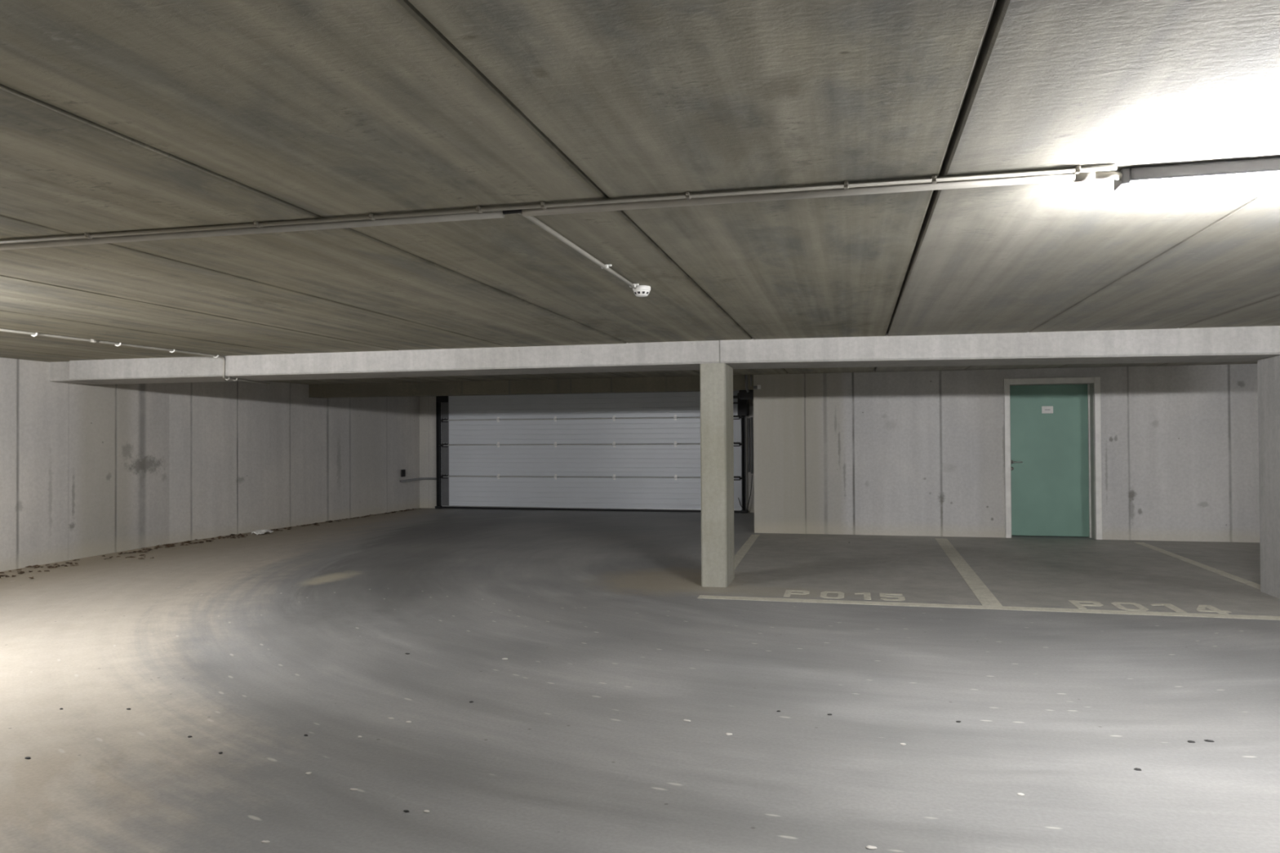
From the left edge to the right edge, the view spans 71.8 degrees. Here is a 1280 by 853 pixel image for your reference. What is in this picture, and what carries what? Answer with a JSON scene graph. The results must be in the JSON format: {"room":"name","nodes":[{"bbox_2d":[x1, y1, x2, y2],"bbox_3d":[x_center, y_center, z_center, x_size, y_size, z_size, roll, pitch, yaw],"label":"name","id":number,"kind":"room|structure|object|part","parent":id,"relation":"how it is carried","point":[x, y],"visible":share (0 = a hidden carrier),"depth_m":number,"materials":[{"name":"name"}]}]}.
{"room":"parking garage","nodes":[
{"label":"parking garage","id":0,"kind":"room"},
{"bbox_2d":[0,357,419,571],"bbox_3d":[-7.508,0.357,6.913,0.870,2.357,23.350,0,-1,13],"label":"wall","id":1,"kind":"structure","parent":0,"point":[86,470],"depth_m":12.18,"materials":[{"name":"concrete"}]},
{"bbox_2d":[48,361,121,384],"bbox_3d":[-6.527,-0.640,10.442,0.388,0.252,0.690,0,-1,13],"label":"beam bearing","id":2,"kind":"structure","parent":1,"relation":"attached to","point":[59,371],"depth_m":10.12,"materials":[{"name":"grey concrete"}]},
{"bbox_2d":[400,469,405,476],"bbox_3d":[-4.607,0.908,17.221,0.035,0.140,0.120,0,-1,13],"label":"wall switch","id":3,"kind":"object","parent":1,"relation":"attached to","point":[402,471],"visible":1,"depth_m":17.20,"materials":[{"name":"black plastic"}]},
{"bbox_2d":[400,477,436,482],"bbox_3d":[-4.449,1.058,17.558,0.351,0.064,0.871,-1,-1,43],"label":"pipe","id":4,"kind":"object","parent":1,"relation":"attached to","point":[419,478],"visible":1,"depth_m":17.71,"materials":[{"name":"grey plastic"}]},
{"bbox_2d":[308,374,753,398],"bbox_3d":[-1.910,-0.625,13.937,7.398,0.235,0.280,0,-1,13],"label":"ceiling beam","id":5,"kind":"structure","parent":0,"point":[669,384],"depth_m":13.78,"materials":[{"name":"concrete"}]},
{"bbox_2d":[738,390,753,399],"bbox_3d":[1.582,-0.471,13.092,0.220,0.130,0.170,0,-1,13],"label":"switch","id":6,"kind":"object","parent":5,"relation":"attached to","point":[743,394],"visible":0.72,"depth_m":13.01,"materials":[{"name":"black plastic"}]},
{"bbox_2d":[419,395,754,512],"bbox_3d":[-1.043,0.438,17.189,7.950,2.357,0.250,0,-1,13],"label":"door frame","id":7,"kind":"structure","parent":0,"point":[428,488],"depth_m":17.81,"materials":[{"name":"concrete"}]},
{"bbox_2d":[435,391,752,513],"bbox_3d":[-1.008,0.479,16.973,6.327,2.270,0.150,0,-1,13],"label":"door","id":8,"kind":"structure","parent":7,"relation":"in","point":[595,494],"depth_m":17.02,"materials":[{"name":"white metal"}]},
{"bbox_3d":[-1.047,1.562,16.969,5.965,0.020,0.005,0,-1,13],"label":"rail","id":9,"kind":"part","parent":8,"relation":"part of","materials":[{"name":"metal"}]},
{"bbox_2d":[733,392,748,416],"bbox_3d":[1.806,-0.401,16.215,0.360,0.420,0.329,0,-1,13],"label":"motor","id":10,"kind":"object","parent":7,"relation":"attached to","point":[743,404],"visible":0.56,"depth_m":16.04,"materials":[{"name":"black metal"}]},
{"bbox_2d":[747,417,752,473],"bbox_3d":[2.034,0.348,16.302,0.086,1.040,0.036,0,-1,13],"label":"conduit","id":11,"kind":"object","parent":7,"relation":"attached to","point":[748,419],"visible":1,"depth_m":16.29,"materials":[{"name":"grey plastic"}]},
{"bbox_2d":[749,405,753,417],"bbox_3d":[2.069,-0.277,16.285,0.105,0.210,0.070,0,-1,13],"label":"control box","id":12,"kind":"object","parent":7,"relation":"attached to","point":[751,407],"visible":0.56,"depth_m":16.25,"materials":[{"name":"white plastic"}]},
{"bbox_2d":[0,0,1279,384],"bbox_3d":[1.417,-0.948,4.863,19.305,0.200,23.300,0,-1,13],"label":"ceiling","id":13,"kind":"structure","parent":0,"point":[116,115],"depth_m":2.88,"materials":[{"name":"concrete"}]},
{"bbox_2d":[0,328,270,385],"bbox_3d":[-4.888,-0.647,8.069,0.367,0.256,5.591,0,-1,11],"label":"conduit","id":14,"kind":"object","parent":13,"relation":"attached to","point":[33,334],"visible":1,"depth_m":8.29,"materials":[{"name":"beige plastic"}]},
{"bbox_2d":[90,339,99,342],"bbox_3d":[-4.874,-0.763,7.902,0.027,0.027,0.080,-1,-1,15],"label":"socket","id":15,"kind":"object","parent":14,"relation":"attached to","point":[91,340],"depth_m":7.90,"materials":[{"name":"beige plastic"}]},
{"bbox_2d":[69,340,719,384],"bbox_3d":[-2.753,-0.675,9.522,7.377,0.249,0.820,0,-1,13],"label":"beam","id":16,"kind":"structure","parent":13,"relation":"attached to","point":[678,355],"depth_m":9.11,"materials":[{"name":"concrete"}]},
{"bbox_2d":[0,164,1122,249],"bbox_3d":[-1.722,-0.821,3.704,6.940,0.043,0.121,0,-1,12],"label":"conduit","id":17,"kind":"object","parent":13,"relation":"attached to","point":[1078,173],"visible":0.98,"depth_m":3.34,"materials":[{"name":"beige plastic"}]},
{"bbox_2d":[1073,170,1122,182],"bbox_3d":[1.572,-0.849,2.991,0.206,0.043,0.058,0,-1,0],"label":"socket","id":18,"kind":"object","parent":17,"relation":"attached to","point":[1089,175],"depth_m":2.98,"materials":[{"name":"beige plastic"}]},
{"bbox_2d":[518,213,639,288],"bbox_3d":[-0.237,-0.831,4.338,0.056,0.026,1.841,0,-1,13],"label":"conduit","id":19,"kind":"object","parent":13,"relation":"attached to","point":[534,220],"visible":0.92,"depth_m":4.15,"materials":[{"name":"beige plastic"}]},
{"bbox_2d":[632,284,650,297],"bbox_3d":[0.011,-0.805,5.276,0.107,0.060,0.107,0,-1,13],"label":"smoke detector","id":20,"kind":"object","parent":13,"relation":"attached to","point":[642,291],"visible":0.92,"depth_m":5.24,"materials":[{"name":"white plastic"}]},
{"bbox_2d":[720,325,1279,368],"bbox_3d":[4.380,-0.719,7.997,7.243,0.280,0.799,0,-1,11],"label":"beam","id":21,"kind":"structure","parent":13,"relation":"attached to","point":[1236,344],"depth_m":7.86,"materials":[{"name":"concrete"}]},
{"bbox_2d":[1113,156,1279,204],"bbox_3d":[2.260,-0.819,2.870,1.294,0.111,0.112,0,-1,13],"label":"ceiling lamp","id":22,"kind":"object","parent":13,"relation":"attached to","point":[1253,177],"visible":0.93,"depth_m":2.92,"materials":[{"name":"white"}]},
{"bbox_2d":[1122,172,1279,204],"bbox_3d":[2.260,-0.796,2.870,1.250,0.064,0.084,0,-1,13],"label":"diffuser","id":23,"kind":"object","parent":22,"relation":"attached to","point":[1166,187],"depth_m":2.93,"materials":[{"name":"white plastic"}]},
{"bbox_2d":[0,507,1279,852],"bbox_3d":[1.235,1.461,4.882,18.700,0.001,23.500,0,-1,13],"label":"floor","id":24,"kind":"structure","parent":0,"point":[579,740],"depth_m":4.81,"materials":[{"name":"grey concrete"}]},
{"bbox_2d":[0,508,420,578],"bbox_3d":[-5.643,1.581,12.852,0.916,0.024,9.865,0,-1,13],"label":"leaf litter","id":25,"kind":"object","parent":24,"relation":"on","point":[315,523],"visible":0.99,"depth_m":11.70,"materials":[{"name":"brown plant"}]},
{"bbox_2d":[251,529,273,534],"bbox_3d":[-5.602,1.559,13.133,0.171,0.070,0.332,0,-1,13],"label":"crumpled paper","id":26,"kind":"object","parent":24,"relation":"on","point":[258,531],"visible":1,"depth_m":13.04,"materials":[{"name":"white paper"}]},
{"bbox_2d":[699,362,734,587],"bbox_3d":[0.752,0.451,8.574,0.242,2.110,0.565,0,-1,13],"label":"pillar","id":27,"kind":"structure","parent":24,"relation":"on","point":[717,439],"depth_m":8.30,"materials":[{"name":"concrete"}]},
{"bbox_2d":[734,534,759,568],"bbox_3d":[1.251,1.528,10.781,0.120,0.002,3.863,0,-1,12],"label":"parking line","id":28,"kind":"object","parent":24,"relation":"on","point":[744,548],"visible":0.64,"depth_m":10.98,"materials":[{"name":"beige paint"}]},
{"bbox_2d":[783,590,905,600],"bbox_3d":[1.798,1.490,7.812,1.030,0.002,0.340,0,-1,13],"label":"bay number","id":29,"kind":"object","parent":24,"relation":"on","point":[867,596],"visible":1,"depth_m":7.82,"materials":[{"name":"beige paint"}]},
{"bbox_2d":[865,845,876,849],"bbox_3d":[0.790,1.440,3.024,0.038,0.005,0.025,-1,-1,29],"label":"chip","id":30,"kind":"object","parent":24,"relation":"on","point":[870,847],"visible":1,"depth_m":3.02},
{"bbox_2d":[934,537,1002,606],"bbox_3d":[3.502,1.502,9.674,0.155,0.002,4.925,-1,-1,14],"label":"parking line","id":31,"kind":"object","parent":24,"relation":"on","point":[980,589],"visible":1,"depth_m":8.84,"materials":[{"name":"beige paint"}]},
{"bbox_2d":[697,595,1279,620],"bbox_3d":[3.883,1.468,6.975,6.925,0.002,0.145,0,-1,13],"label":"parking line","id":32,"kind":"object","parent":24,"relation":"on","point":[819,601],"visible":1,"depth_m":7.20,"materials":[{"name":"beige paint"}]},
{"bbox_2d":[1068,600,1230,613],"bbox_3d":[4.135,1.469,7.200,1.120,0.002,0.360,0,-1,13],"label":"bay number","id":33,"kind":"object","parent":24,"relation":"on","point":[1201,607],"visible":1,"depth_m":7.21,"materials":[{"name":"beige paint"}]},
{"bbox_2d":[1133,542,1260,589],"bbox_3d":[5.911,1.481,9.097,0.115,0.002,4.923,0,-1,13],"label":"parking line","id":34,"kind":"object","parent":24,"relation":"on","point":[1255,585],"visible":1,"depth_m":9.34,"materials":[{"name":"beige paint"}]},
{"bbox_2d":[1257,355,1279,599],"bbox_3d":[5.579,0.422,7.620,0.240,2.090,0.530,0,-1,13],"label":"pillar","id":35,"kind":"structure","parent":24,"relation":"on","point":[1268,368],"depth_m":7.69,"materials":[{"name":"concrete"}]},
{"bbox_2d":[753,364,1259,542],"bbox_3d":[6.948,0.329,11.813,10.800,2.357,0.300,0,-1,13],"label":"wall","id":36,"kind":"structure","parent":0,"point":[892,453],"depth_m":12.24,"materials":[{"name":"concrete"}]},
{"bbox_2d":[753,384,760,389],"bbox_3d":[1.708,-0.574,12.883,0.105,0.060,0.079,0,-1,13],"label":"sensor","id":37,"kind":"object","parent":36,"relation":"attached to","point":[758,387],"visible":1,"depth_m":12.85,"materials":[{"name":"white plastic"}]},
{"bbox_2d":[1004,377,1102,539],"bbox_3d":[5.613,0.431,12.105,1.205,2.176,0.292,0,-1,13],"label":"door","id":38,"kind":"structure","parent":36,"relation":"in","point":[1053,446],"depth_m":12.14,"materials":[{"name":"green paint"}]},
{"bbox_3d":[5.205,0.493,12.247,0.156,0.052,0.063,0,-1,13],"label":"handle","id":39,"kind":"part","parent":38,"relation":"part of","materials":[{"name":"metal"}]}
]}

